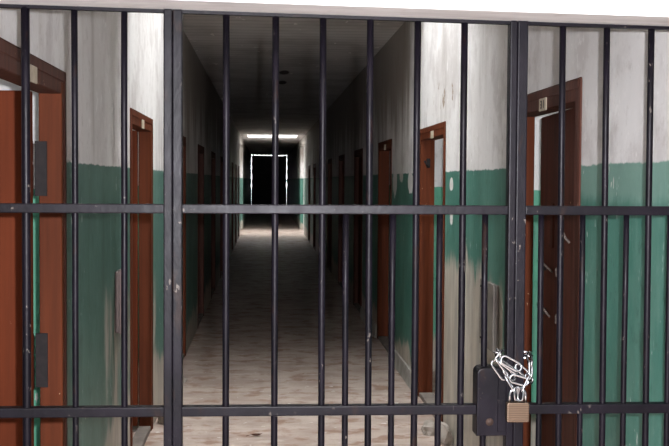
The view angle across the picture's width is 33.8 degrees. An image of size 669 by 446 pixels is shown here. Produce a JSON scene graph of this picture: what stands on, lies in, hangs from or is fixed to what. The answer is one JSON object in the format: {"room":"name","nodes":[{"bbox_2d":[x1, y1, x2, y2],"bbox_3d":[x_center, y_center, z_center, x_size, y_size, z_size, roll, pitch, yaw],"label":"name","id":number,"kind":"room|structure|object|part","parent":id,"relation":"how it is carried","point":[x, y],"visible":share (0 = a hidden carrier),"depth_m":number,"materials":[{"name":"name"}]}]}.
{"room":"prison interior","nodes":[
{"label":"prison interior","id":0,"kind":"room"},
{"bbox_2d":[0,79,39,445],"bbox_3d":[-2.556,-0.074,5.391,2.779,3.000,0.120,0,2,-4],"label":"wall","id":1,"kind":"structure","parent":0,"point":[4,85],"depth_m":5.41,"materials":[{"name":"paint"}]},
{"bbox_2d":[0,8,250,445],"bbox_3d":[-2.759,-1.077,31.270,0.080,3.000,57.200,0,2,-4],"label":"wall","id":2,"kind":"structure","parent":0,"point":[99,32],"depth_m":5.37,"materials":[{"name":"paint"}]},
{"bbox_2d":[0,37,67,445],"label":"door","id":3,"kind":"structure","parent":2,"relation":"in","point":[46,79],"depth_m":3.98,"materials":[{"name":"paint"}]},
{"bbox_3d":[-0.998,-0.484,3.480,0.082,0.070,1.005,0,2,-4],"label":"head rail","id":4,"kind":"part","parent":3,"relation":"part of","materials":[{"name":"paint"}]},
{"bbox_3d":[-0.955,-0.472,3.483,0.006,0.054,0.116,0,2,-4],"label":"number plate","id":5,"kind":"part","parent":3,"relation":"part of","materials":[{"name":"paint"}]},
{"bbox_2d":[115,269,120,333],"bbox_3d":[-1.079,0.390,5.583,0.036,0.317,0.256,0,2,-4],"label":"metal cover","id":6,"kind":"object","parent":2,"relation":"attached to","point":[117,273],"visible":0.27,"depth_m":5.46,"materials":[{"name":"metal"}]},
{"bbox_3d":[-1.071,0.391,5.583,0.011,0.317,0.256,0,2,-4],"label":"lid","id":7,"kind":"part","parent":6,"relation":"part of","materials":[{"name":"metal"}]},
{"bbox_2d":[130,108,152,445],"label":"door","id":8,"kind":"structure","parent":2,"relation":"in","point":[139,122],"depth_m":7.15,"materials":[{"name":"paint"}]},
{"bbox_3d":[-1.197,-0.607,6.624,0.082,0.070,1.020,0,2,-4],"label":"head rail","id":9,"kind":"part","parent":8,"relation":"part of","materials":[{"name":"paint"}]},
{"bbox_2d":[183,136,185,358],"bbox_3d":[-1.395,0.246,9.678,0.096,2.042,1.192,0,2,-4],"label":"door","id":10,"kind":"structure","parent":2,"relation":"in","point":[184,138],"depth_m":10.21,"materials":[{"name":"paint"}]},
{"bbox_2d":[198,144,203,325],"bbox_3d":[-1.590,0.127,12.745,0.094,2.042,1.192,0,2,-4],"label":"door","id":11,"kind":"structure","parent":2,"relation":"in","point":[200,148],"depth_m":13.25,"materials":[{"name":"paint"}]},
{"bbox_2d":[211,151,215,298],"bbox_3d":[-1.784,0.007,15.811,0.094,2.042,1.192,0,2,-4],"label":"door","id":12,"kind":"structure","parent":2,"relation":"in","point":[213,155],"depth_m":16.31,"materials":[{"name":"paint"}]},
{"bbox_2d":[220,156,222,278],"bbox_3d":[-1.978,-0.113,18.878,0.094,2.042,1.192,0,2,-4],"label":"door","id":13,"kind":"structure","parent":2,"relation":"in","point":[221,158],"depth_m":19.36,"materials":[{"name":"paint"}]},
{"bbox_2d":[231,162,232,253],"bbox_3d":[-2.365,-0.353,25.011,0.094,2.042,1.192,0,2,-4],"label":"door","id":14,"kind":"structure","parent":2,"relation":"in","point":[232,162],"depth_m":25.50,"materials":[{"name":"paint"}]},
{"bbox_2d":[235,164,236,244],"bbox_3d":[-2.559,-0.473,28.078,0.094,2.042,1.192,0,2,-4],"label":"door","id":15,"kind":"structure","parent":2,"relation":"in","point":[235,164],"depth_m":28.58,"materials":[{"name":"paint"}]},
{"bbox_2d":[238,166,239,237],"bbox_3d":[-2.752,-0.593,31.144,0.094,2.042,1.192,0,2,-4],"label":"door","id":16,"kind":"structure","parent":2,"relation":"in","point":[238,166],"depth_m":31.65,"materials":[{"name":"paint"}]},
{"bbox_3d":[-2.709,-0.593,31.147,0.007,2.042,1.192,0,2,-4],"label":"architrave","id":17,"kind":"part","parent":16,"relation":"part of","materials":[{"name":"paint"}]},
{"bbox_2d":[132,129,138,392],"bbox_3d":[-2.746,-0.192,8.403,2.779,3.000,0.120,0,2,-4],"label":"wall","id":18,"kind":"structure","parent":0,"point":[132,129],"depth_m":8.44,"materials":[{"name":"paint"}]},
{"bbox_2d":[133,214,453,445],"bbox_3d":[-1.629,0.584,29.250,8.050,0.150,62.100,0,2,-4],"label":"floor","id":19,"kind":"structure","parent":0,"point":[250,258],"depth_m":10.18,"materials":[{"name":"concrete"}]},
{"bbox_2d":[158,417,163,423],"bbox_3d":[-1.145,1.299,7.481,0.108,0.112,0.187,0,2,-4],"label":"chunk","id":20,"kind":"object","parent":19,"relation":"on","point":[160,419],"visible":0.2,"depth_m":7.40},
{"bbox_2d":[421,420,434,435],"bbox_3d":[0.633,1.335,7.189,0.134,0.084,0.145,0,2,-4],"label":"chunk","id":21,"kind":"object","parent":19,"relation":"on","point":[427,429],"visible":0.7,"depth_m":7.14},
{"bbox_2d":[441,422,452,445],"bbox_3d":[0.690,1.324,6.934,0.069,0.126,0.213,0,2,-15],"label":"chunk","id":22,"kind":"object","parent":19,"relation":"on","point":[446,436],"visible":0.68,"depth_m":6.86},
{"bbox_2d":[183,14,403,154],"bbox_3d":[-1.610,-2.558,29.129,8.050,0.140,62.100,0,2,-4],"label":"ceiling","id":23,"kind":"structure","parent":0,"point":[250,37],"depth_m":12.85,"materials":[{"name":"paint"}]},
{"bbox_2d":[0,0,668,25],"bbox_3d":[0.035,-0.962,2.672,5.000,0.985,0.200,0,2,-4],"label":"ceiling","id":24,"kind":"structure","parent":0,"point":[615,12],"depth_m":2.63,"materials":[{"name":"white paint"}]},
{"bbox_2d":[388,151,390,324],"bbox_3d":[1.870,-0.330,12.700,2.764,3.000,0.120,0,2,-4],"label":"wall","id":25,"kind":"structure","parent":0,"point":[390,151],"depth_m":12.57,"materials":[{"name":"paint"}]},
{"bbox_2d":[433,138,442,370],"bbox_3d":[2.063,-0.211,9.658,2.764,3.000,0.120,0,2,-4],"label":"wall","id":26,"kind":"structure","parent":0,"point":[438,179],"depth_m":9.52,"materials":[{"name":"paint"}]},
{"bbox_2d":[287,22,668,445],"bbox_3d":[-0.748,-1.070,31.397,0.105,3.000,57.200,0,2,-4],"label":"wall","id":27,"kind":"structure","parent":0,"point":[393,65],"depth_m":5.73,"materials":[{"name":"paint"}]},
{"bbox_2d":[308,165,309,242],"bbox_3d":[-0.620,-0.508,29.287,0.112,2.042,1.222,0,2,-4],"label":"door","id":28,"kind":"structure","parent":27,"relation":"in","point":[309,165],"depth_m":29.81,"materials":[{"name":"paint"}]},
{"bbox_2d":[313,163,315,249],"bbox_3d":[-0.426,-0.388,26.220,0.112,2.042,1.222,0,2,-4],"label":"door","id":29,"kind":"structure","parent":27,"relation":"in","point":[314,165],"depth_m":26.73,"materials":[{"name":"paint"}]},
{"bbox_2d":[327,158,331,271],"bbox_3d":[-0.039,-0.148,20.087,0.112,2.042,1.222,0,2,-4],"label":"door","id":30,"kind":"structure","parent":27,"relation":"in","point":[329,216],"depth_m":20.59,"materials":[{"name":"paint"}]},
{"bbox_2d":[338,154,344,286],"bbox_3d":[0.155,-0.029,17.020,0.112,2.042,1.222,0,2,-4],"label":"door","id":31,"kind":"structure","parent":27,"relation":"in","point":[341,157],"depth_m":17.53,"materials":[{"name":"paint"}]},
{"bbox_3d":[0.102,-0.029,17.017,0.007,2.042,1.222,0,2,-4],"label":"architrave","id":32,"kind":"part","parent":31,"relation":"part of","materials":[{"name":"paint"}]},
{"bbox_2d":[353,148,362,312],"bbox_3d":[0.349,0.091,13.954,0.112,2.042,1.222,0,2,-4],"label":"door","id":33,"kind":"structure","parent":27,"relation":"in","point":[358,154],"depth_m":14.44,"materials":[{"name":"paint"}]},
{"bbox_3d":[0.355,-0.880,13.916,0.107,0.070,1.050,0,2,-4],"label":"head rail","id":34,"kind":"part","parent":33,"relation":"part of","materials":[{"name":"paint"}]},
{"bbox_2d":[377,139,391,351],"bbox_3d":[0.590,0.211,10.895,0.212,2.042,1.192,0,2,-4],"label":"door","id":35,"kind":"structure","parent":27,"relation":"in","point":[384,148],"depth_m":11.40,"materials":[{"name":"paint"}]},
{"bbox_3d":[0.548,-0.760,10.855,0.107,0.070,1.020,0,2,-4],"label":"head rail","id":36,"kind":"part","parent":35,"relation":"part of","materials":[{"name":"paint"}]},
{"bbox_2d":[360,306,410,389],"bbox_3d":[0.473,1.166,10.933,0.028,0.130,4.875,0,2,-4],"label":"baseboard","id":37,"kind":"structure","parent":27,"relation":"attached to","point":[403,369],"depth_m":9.47,"materials":[{"name":"grey concrete"}]},
{"bbox_2d":[418,121,445,421],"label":"door","id":38,"kind":"structure","parent":27,"relation":"in","point":[428,135],"depth_m":8.36,"materials":[{"name":"paint"}]},
{"bbox_3d":[0.741,-0.641,7.808,0.107,0.070,1.050,0,2,-4],"label":"head rail","id":39,"kind":"part","parent":38,"relation":"part of","materials":[{"name":"paint"}]},
{"bbox_2d":[479,278,498,351],"bbox_3d":[0.801,0.476,5.720,0.036,0.347,0.346,0,2,-4],"label":"metal cover","id":40,"kind":"object","parent":27,"relation":"attached to","point":[493,289],"visible":0.6,"depth_m":5.56,"materials":[{"name":"grey metal"}]},
{"bbox_2d":[523,77,581,445],"bbox_3d":[0.966,0.451,4.756,0.190,2.042,1.222,0,2,-4],"label":"door","id":41,"kind":"structure","parent":27,"relation":"in","point":[544,101],"depth_m":4.95,"materials":[{"name":"paint"}]},
{"bbox_3d":[0.884,-0.503,4.664,0.006,0.054,0.116,0,2,-4],"label":"number plate","id":42,"kind":"part","parent":41,"relation":"part of","materials":[{"name":"paint"}]},
{"bbox_3d":[0.990,0.010,5.093,0.008,0.200,0.200,0,1,-2],"label":"lock plate","id":43,"kind":"part","parent":41,"relation":"part of","materials":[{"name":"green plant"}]},
{"bbox_3d":[0.936,-0.520,4.717,0.107,0.070,1.050,0,2,-4],"label":"head rail","id":44,"kind":"part","parent":41,"relation":"part of","materials":[{"name":"paint"}]},
{"bbox_2d":[531,109,567,445],"bbox_3d":[2.252,-0.095,6.667,2.764,3.000,0.120,0,2,-4],"label":"wall","id":45,"kind":"structure","parent":0,"point":[537,149],"depth_m":6.55,"materials":[{"name":"paint"}]},
{"bbox_3d":[-3.566,-2.194,60.005,8.050,3.000,0.300,0,2,-4],"label":"wall","id":46,"kind":"structure","parent":0,"visible":0},
{"bbox_2d":[251,155,286,203],"bbox_3d":[-3.564,-2.200,59.894,1.920,3.020,0.040,0,2,-4],"label":"doorway","id":47,"kind":"structure","parent":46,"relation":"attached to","point":[261,190],"depth_m":59.86,"materials":[{"name":"metal"}]},
{"bbox_3d":[0.026,0.515,2.729,5.000,2.060,0.200,0,2,-4],"label":"wall","id":48,"kind":"structure","parent":0,"visible":0},
{"bbox_2d":[0,4,172,445],"bbox_3d":[-0.660,0.503,2.736,0.511,2.076,0.040,0,2,-4],"label":"metal bars","id":49,"kind":"object","parent":48,"relation":"in","point":[27,411],"visible":0.99,"depth_m":2.71,"materials":[{"name":"black paint"}]},
{"bbox_3d":[-0.648,-0.526,2.696,0.462,0.016,0.018,0,2,-4],"label":"rail","id":50,"kind":"part","parent":49,"relation":"part of","materials":[{"name":"black metal"}]},
{"bbox_3d":[-0.654,0.469,2.735,0.462,0.024,0.034,0,2,-4],"label":"rail","id":51,"kind":"part","parent":49,"relation":"part of","materials":[{"name":"black metal"}]},
{"bbox_3d":[-0.651,-0.036,2.715,0.462,0.023,0.034,0,2,-4],"label":"rail","id":52,"kind":"part","parent":49,"relation":"part of","materials":[{"name":"black metal"}]},
{"bbox_3d":[-0.415,0.508,2.751,0.021,2.067,0.040,0,2,-4],"label":"post","id":53,"kind":"part","parent":49,"relation":"part of","materials":[{"name":"black metal"}]},
{"bbox_2d":[172,9,517,445],"bbox_3d":[0.024,0.495,2.775,0.857,2.036,0.068,0,2,-4],"label":"gate","id":54,"kind":"object","parent":49,"relation":"attached to","point":[487,410],"visible":0.99,"depth_m":2.75,"materials":[{"name":"black metal"}]},
{"bbox_3d":[0.026,0.471,2.778,0.817,0.024,0.034,0,2,-4],"label":"rail","id":55,"kind":"part","parent":54,"relation":"part of","materials":[{"name":"black metal"}]},
{"bbox_3d":[0.029,-0.034,2.758,0.817,0.023,0.034,0,2,-4],"label":"rail","id":56,"kind":"part","parent":54,"relation":"part of","materials":[{"name":"black metal"}]},
{"bbox_3d":[0.032,-0.511,2.740,0.817,0.022,0.018,0,2,-4],"label":"rail","id":57,"kind":"part","parent":54,"relation":"part of","materials":[{"name":"black metal"}]},
{"bbox_2d":[490,348,533,401],"bbox_3d":[0.450,0.380,2.786,0.107,0.127,0.115,1,2,10],"label":"chain","id":58,"kind":"object","parent":54,"relation":"attached to","point":[504,366],"visible":0.91,"depth_m":2.74,"materials":[{"name":"metal"}]},
{"bbox_2d":[505,386,528,421],"bbox_3d":[0.457,0.451,2.746,0.056,0.090,0.022,0,2,-4],"label":"padlock","id":59,"kind":"object","parent":58,"relation":"hanging from","point":[517,411],"visible":1,"depth_m":2.74,"materials":[{"name":"gold metal"}]},
{"bbox_2d":[513,21,668,445],"bbox_3d":[0.727,0.520,2.824,0.550,2.051,0.040,0,2,-4],"label":"metal bars","id":60,"kind":"object","parent":48,"relation":"in","point":[558,407],"visible":0.94,"depth_m":2.79,"materials":[{"name":"black paint"}]},
{"bbox_3d":[0.465,0.519,2.807,0.026,2.051,0.040,0,2,-4],"label":"post","id":61,"kind":"part","parent":60,"relation":"part of","materials":[{"name":"black metal"}]},
{"bbox_3d":[0.727,-0.032,2.802,0.494,0.023,0.034,0,2,-4],"label":"rail","id":62,"kind":"part","parent":60,"relation":"part of","materials":[{"name":"black metal"}]},
{"bbox_3d":[0.730,-0.496,2.784,0.494,0.016,0.018,0,2,-4],"label":"rail","id":63,"kind":"part","parent":60,"relation":"part of","materials":[{"name":"black metal"}]},
{"bbox_3d":[0.724,0.473,2.822,0.494,0.024,0.034,0,2,-4],"label":"rail","id":64,"kind":"part","parent":60,"relation":"part of","materials":[{"name":"black metal"}]}
]}

